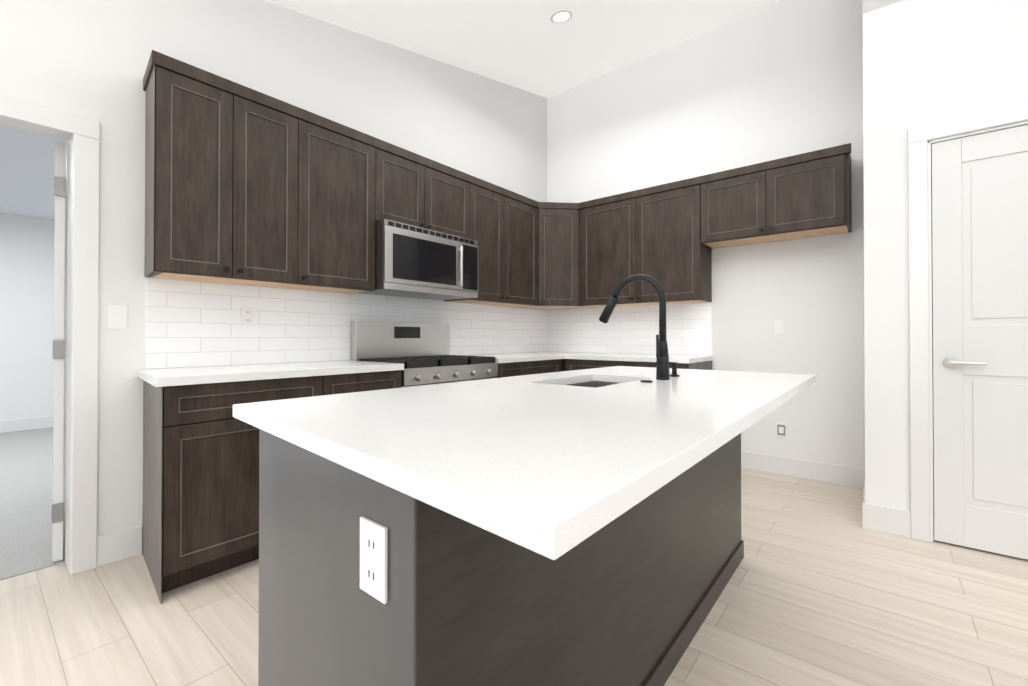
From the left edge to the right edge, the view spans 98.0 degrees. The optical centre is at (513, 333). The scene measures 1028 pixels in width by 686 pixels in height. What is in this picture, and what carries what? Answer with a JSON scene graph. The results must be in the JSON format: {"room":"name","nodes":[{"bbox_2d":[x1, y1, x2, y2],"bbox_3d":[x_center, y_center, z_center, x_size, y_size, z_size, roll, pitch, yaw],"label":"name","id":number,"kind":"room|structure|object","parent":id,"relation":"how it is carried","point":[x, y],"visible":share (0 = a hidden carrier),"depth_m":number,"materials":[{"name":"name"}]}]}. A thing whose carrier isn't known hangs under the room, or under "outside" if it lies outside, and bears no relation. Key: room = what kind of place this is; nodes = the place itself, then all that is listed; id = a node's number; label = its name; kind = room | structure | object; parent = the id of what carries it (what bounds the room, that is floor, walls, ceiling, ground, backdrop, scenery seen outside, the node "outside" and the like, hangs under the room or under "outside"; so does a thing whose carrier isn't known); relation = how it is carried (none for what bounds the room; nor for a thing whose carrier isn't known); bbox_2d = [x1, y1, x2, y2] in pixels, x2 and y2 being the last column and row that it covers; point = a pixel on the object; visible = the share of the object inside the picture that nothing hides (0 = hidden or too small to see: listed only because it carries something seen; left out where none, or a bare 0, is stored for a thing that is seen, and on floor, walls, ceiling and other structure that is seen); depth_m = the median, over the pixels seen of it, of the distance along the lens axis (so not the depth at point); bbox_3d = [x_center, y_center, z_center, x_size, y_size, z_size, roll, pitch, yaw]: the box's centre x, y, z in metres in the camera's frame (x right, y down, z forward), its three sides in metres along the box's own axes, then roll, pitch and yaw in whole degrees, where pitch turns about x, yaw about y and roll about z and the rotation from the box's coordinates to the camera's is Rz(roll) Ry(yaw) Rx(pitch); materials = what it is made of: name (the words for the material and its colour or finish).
{"room":"kitchen","nodes":[
{"label":"kitchen","id":0,"kind":"room"},
{"bbox_2d":[0,427,65,579],"bbox_3d":[-4.630,1.161,3.103,4.888,0.066,5.800,0,-1,39],"label":"floor carpet","id":1,"kind":"object","parent":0,"point":[26,479],"depth_m":3.00,"materials":[{"name":"grey carpet"}]},
{"bbox_2d":[0,213,67,420],"bbox_3d":[-6.456,-0.205,4.614,0.160,2.700,5.800,0,-1,39],"label":"wall","id":2,"kind":"structure","parent":0,"point":[26,309],"depth_m":5.30,"materials":[{"name":"white paint"}]},
{"bbox_2d":[0,416,52,432],"bbox_3d":[-6.440,1.069,4.489,0.014,0.139,5.640,0,-1,39],"label":"baseboard","id":3,"kind":"structure","parent":2,"relation":"attached to","point":[37,422],"depth_m":5.29,"materials":[{"name":"white wood"}]},
{"bbox_2d":[0,124,67,221],"bbox_3d":[-4.626,-1.466,3.118,4.900,0.120,5.800,0,-1,39],"label":"ceiling","id":4,"kind":"structure","parent":0,"point":[27,166],"depth_m":3.90,"materials":[{"name":"white paint"}]},
{"bbox_2d":[0,0,546,536],"bbox_3d":[-2.047,-0.872,2.262,0.166,4.000,7.760,0,-1,39],"label":"wall","id":5,"kind":"structure","parent":0,"point":[86,58],"depth_m":2.61,"materials":[{"name":"paint"}]},
{"bbox_2d":[0,94,99,574],"bbox_3d":[-2.421,0.047,1.806,0.198,2.155,1.070,0,-1,39],"label":"door frame","id":6,"kind":"structure","parent":5,"relation":"attached to","point":[80,134],"depth_m":2.12,"materials":[{"name":"white wood"}]},
{"bbox_2d":[51,141,67,561],"bbox_3d":[-2.514,0.086,2.477,0.043,2.063,0.812,0,-1,-45],"label":"room door","id":7,"kind":"structure","parent":5,"relation":"in","point":[59,356],"depth_m":2.20,"materials":[{"name":"white wood"}]},
{"bbox_2d":[108,305,126,328],"bbox_3d":[-1.971,-0.083,2.220,0.008,0.116,0.072,0,-1,39],"label":"light switch","id":8,"kind":"object","parent":5,"relation":"attached to","point":[117,316],"visible":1,"depth_m":2.22,"materials":[{"name":"white plastic"}]},
{"bbox_2d":[143,50,250,284],"bbox_3d":[-1.678,-0.802,2.331,0.322,1.020,0.388,0,-1,39],"label":"upper cabinet","id":9,"kind":"object","parent":5,"relation":"attached to","point":[245,185],"depth_m":2.23,"materials":[{"name":"brown wood"}]},
{"bbox_2d":[241,306,254,325],"bbox_3d":[-1.592,-0.104,2.672,0.007,0.116,0.072,0,-1,39],"label":"outlet","id":10,"kind":"object","parent":5,"relation":"attached to","point":[247,316],"visible":1,"depth_m":2.67,"materials":[{"name":"white plastic"}]},
{"bbox_2d":[239,89,310,289],"bbox_3d":[-1.485,-0.800,2.565,0.322,1.020,0.458,0,-1,39],"label":"upper cabinet","id":11,"kind":"object","parent":5,"relation":"attached to","point":[280,130],"depth_m":2.53,"materials":[{"name":"brown wood"}]},
{"bbox_2d":[307,112,378,293],"bbox_3d":[-1.234,-0.798,2.872,0.322,1.020,0.575,0,-1,39],"label":"upper cabinet","id":12,"kind":"object","parent":5,"relation":"attached to","point":[344,159],"depth_m":2.82,"materials":[{"name":"brown wood"}]},
{"bbox_2d":[379,139,434,230],"bbox_3d":[-0.900,-1.031,3.278,0.322,0.548,0.474,0,-1,39],"label":"upper cabinet","id":13,"kind":"object","parent":5,"relation":"attached to","point":[406,178],"depth_m":3.19,"materials":[{"name":"brown wood"}]},
{"bbox_2d":[360,219,478,299],"bbox_3d":[-0.714,-0.522,3.389,0.462,0.460,0.880,0,-1,39],"label":"microwave","id":14,"kind":"object","parent":13,"relation":"attached to","point":[411,261],"visible":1,"depth_m":3.19,"materials":[{"name":"silver metal"}]},
{"bbox_2d":[435,161,470,238],"bbox_3d":[-0.657,-1.029,3.574,0.322,0.548,0.532,0,-1,39],"label":"upper cabinet","id":15,"kind":"object","parent":5,"relation":"attached to","point":[452,186],"depth_m":3.54,"materials":[{"name":"brown wood"}]},
{"bbox_2d":[444,175,502,305],"bbox_3d":[-0.333,-0.790,3.966,0.322,1.020,0.488,0,-1,39],"label":"upper cabinet","id":16,"kind":"object","parent":5,"relation":"attached to","point":[484,194],"depth_m":3.84,"materials":[{"name":"brown wood"}]},
{"bbox_2d":[499,186,538,307],"bbox_3d":[-0.035,-0.788,4.292,0.369,1.020,0.633,0,-1,39],"label":"upper cabinet","id":17,"kind":"object","parent":5,"relation":"attached to","point":[518,214],"depth_m":4.18,"materials":[{"name":"brown wood"}]},
{"bbox_2d":[531,202,586,309],"bbox_3d":[0.397,-0.785,4.629,0.609,1.020,0.673,0,-1,39],"label":"upper cabinet","id":18,"kind":"object","parent":5,"relation":"attached to","point":[556,220],"depth_m":4.43,"materials":[{"name":"brown wood"}]},
{"bbox_2d":[0,468,1027,685],"bbox_3d":[0.649,1.142,0.030,7.172,0.060,7.760,0,-1,39],"label":"floor","id":19,"kind":"structure","parent":0,"point":[823,587],"depth_m":1.77,"materials":[{"name":"beige wood"}]},
{"bbox_2d":[138,360,403,603],"bbox_3d":[-1.323,0.657,2.505,0.638,0.945,1.235,0,-1,39],"label":"base cabinet","id":20,"kind":"object","parent":19,"relation":"on","point":[200,481],"visible":0.52,"depth_m":2.03,"materials":[{"name":"brown wood"}]},
{"bbox_2d":[351,321,497,387],"bbox_3d":[-0.624,0.524,3.307,0.680,1.222,0.882,0,-1,39],"label":"range","id":21,"kind":"object","parent":19,"relation":"on","point":[420,352],"visible":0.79,"depth_m":3.28,"materials":[{"name":"silver metal"}]},
{"bbox_2d":[258,438,743,685],"bbox_3d":[0.276,0.673,1.645,0.589,0.902,2.060,0,-1,39],"label":"kitchen island","id":22,"kind":"object","parent":19,"relation":"on","point":[460,609],"depth_m":0.92,"materials":[{"name":"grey wood"}]},
{"bbox_2d":[360,516,387,603],"bbox_3d":[-0.233,0.372,0.737,0.072,0.120,0.007,0,-1,39],"label":"outlet","id":23,"kind":"object","parent":22,"relation":"attached to","point":[373,555],"visible":1,"depth_m":0.73,"materials":[{"name":"white plastic"}]},
{"bbox_2d":[233,366,815,565],"bbox_3d":[0.308,0.205,1.590,1.072,0.034,2.154,0,-1,39],"label":"island countertop","id":24,"kind":"structure","parent":22,"relation":"on","point":[539,466],"depth_m":0.82,"materials":[{"name":"white stone"}]},
{"bbox_2d":[573,378,628,385],"bbox_3d":[0.330,0.322,1.839,0.311,0.222,0.516,0,-1,39],"label":"sink","id":25,"kind":"object","parent":24,"relation":"in","point":[580,381],"depth_m":2.08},
{"bbox_2d":[599,274,669,379],"bbox_3d":[0.505,-0.034,1.928,0.322,0.446,0.091,0,-1,39],"label":"faucet","id":26,"kind":"object","parent":24,"relation":"on","point":[662,365],"visible":1,"depth_m":1.85,"materials":[{"name":"black metal"}]},
{"bbox_2d":[669,362,678,376],"bbox_3d":[0.695,0.158,2.012,0.098,0.065,0.044,0,-1,39],"label":"soap dispenser","id":27,"kind":"object","parent":24,"relation":"on","point":[674,369],"visible":0.75,"depth_m":1.99,"materials":[{"name":"black metal"}]},
{"bbox_2d":[495,360,561,377],"bbox_3d":[-0.085,0.687,4.025,0.618,0.905,0.901,0,-1,39],"label":"base cabinet","id":28,"kind":"object","parent":19,"relation":"on","point":[518,364],"depth_m":3.82,"materials":[{"name":"brown wood"}]},
{"bbox_2d":[486,352,569,363],"bbox_3d":[0.129,0.217,4.268,0.632,0.039,1.548,0,-1,39],"label":"countertop","id":29,"kind":"structure","parent":28,"relation":"on","point":[504,358],"depth_m":3.99,"materials":[{"name":"white stone"}]},
{"bbox_2d":[562,360,711,370],"bbox_3d":[1.099,0.688,4.078,1.184,0.905,0.618,0,-1,39],"label":"base cabinet","id":30,"kind":"object","parent":19,"relation":"on","point":[567,365],"depth_m":3.88,"materials":[{"name":"brown wood"}]},
{"bbox_2d":[562,352,712,363],"bbox_3d":[1.109,0.216,4.056,1.152,0.039,0.632,0,-1,39],"label":"countertop","id":31,"kind":"structure","parent":30,"relation":"on","point":[642,358],"depth_m":3.84,"materials":[{"name":"white stone"}]},
{"bbox_2d":[264,0,781,97],"bbox_3d":[0.654,-2.182,0.050,7.160,1.401,7.760,0,-1,39],"label":"ceiling","id":32,"kind":"structure","parent":0,"point":[528,46],"depth_m":3.60,"materials":[{"name":"white paint"}]},
{"bbox_2d":[550,10,572,22],"bbox_3d":[0.361,-2.430,3.411,0.170,0.059,0.171,0,-1,39],"label":"recessed light","id":33,"kind":"object","parent":32,"relation":"in","point":[562,16],"visible":0.9,"depth_m":3.40,"materials":[{"name":"white plastic"}]},
{"bbox_2d":[547,0,864,468],"bbox_3d":[3.127,-0.868,2.922,7.000,4.000,0.166,0,-1,39],"label":"wall","id":34,"kind":"structure","parent":0,"point":[780,79],"depth_m":3.74,"materials":[{"name":"white paint"}]},
{"bbox_2d":[575,189,642,307],"bbox_3d":[0.965,-0.787,4.359,0.718,1.020,0.369,0,-1,39],"label":"upper cabinet","id":35,"kind":"object","parent":34,"relation":"attached to","point":[608,230],"depth_m":4.24,"materials":[{"name":"brown wood"}]},
{"bbox_2d":[643,176,711,304],"bbox_3d":[1.405,-0.790,4.026,0.625,1.020,0.323,0,-1,39],"label":"upper cabinet","id":36,"kind":"object","parent":34,"relation":"attached to","point":[675,255],"depth_m":3.85,"materials":[{"name":"brown wood"}]},
{"bbox_2d":[703,164,762,249],"bbox_3d":[1.856,-1.027,3.657,0.543,0.550,0.323,0,-1,39],"label":"upper cabinet","id":37,"kind":"object","parent":34,"relation":"attached to","point":[728,195],"depth_m":3.57,"materials":[{"name":"brown wood"}]},
{"bbox_2d":[774,320,784,333],"bbox_3d":[2.149,-0.053,3.615,0.072,0.116,0.008,0,-1,39],"label":"light switch","id":38,"kind":"object","parent":34,"relation":"attached to","point":[779,326],"visible":1,"depth_m":3.61,"materials":[{"name":"white plastic"}]},
{"bbox_2d":[776,422,786,437],"bbox_3d":[2.156,0.777,3.603,0.072,0.116,0.008,0,-1,39],"label":"outlet","id":39,"kind":"object","parent":34,"relation":"attached to","point":[780,429],"visible":1,"depth_m":3.60,"materials":[{"name":"white plastic"}]},
{"bbox_2d":[741,451,859,487],"bbox_3d":[2.170,1.065,3.585,1.061,0.145,0.017,0,-1,39],"label":"baseboard","id":40,"kind":"structure","parent":34,"relation":"attached to","point":[805,469],"depth_m":3.50,"materials":[{"name":"white wood"}]},
{"bbox_2d":[755,143,851,242],"bbox_3d":[2.192,-1.029,3.381,0.568,0.550,0.323,0,-1,39],"label":"upper cabinet","id":41,"kind":"object","parent":34,"relation":"attached to","point":[805,195],"depth_m":3.26,"materials":[{"name":"brown wood"}]},
{"bbox_2d":[863,0,1027,534],"bbox_3d":[3.676,-0.879,1.337,4.139,4.000,0.110,0,-1,39],"label":"wall","id":42,"kind":"structure","parent":0,"point":[927,61],"depth_m":2.49,"materials":[{"name":"paint"}]},
{"bbox_2d":[860,468,871,527],"bbox_3d":[2.330,1.061,2.957,0.014,0.145,0.703,0,-1,39],"label":"baseboard","id":43,"kind":"structure","parent":42,"relation":"attached to","point":[866,507],"depth_m":2.59,"materials":[{"name":"white wood"}]},
{"bbox_2d":[908,101,1027,542],"bbox_3d":[2.601,-0.008,2.204,0.978,2.270,0.129,0,-1,39],"label":"door frame","id":44,"kind":"structure","parent":42,"relation":"attached to","point":[919,150],"depth_m":2.43,"materials":[{"name":"white wood"}]},
{"bbox_2d":[931,125,1027,559],"bbox_3d":[2.568,0.040,2.163,0.786,2.150,0.094,0,-1,39],"label":"pantry door","id":45,"kind":"structure","parent":42,"relation":"in","point":[979,196],"depth_m":2.31,"materials":[{"name":"white wood"}]}
]}

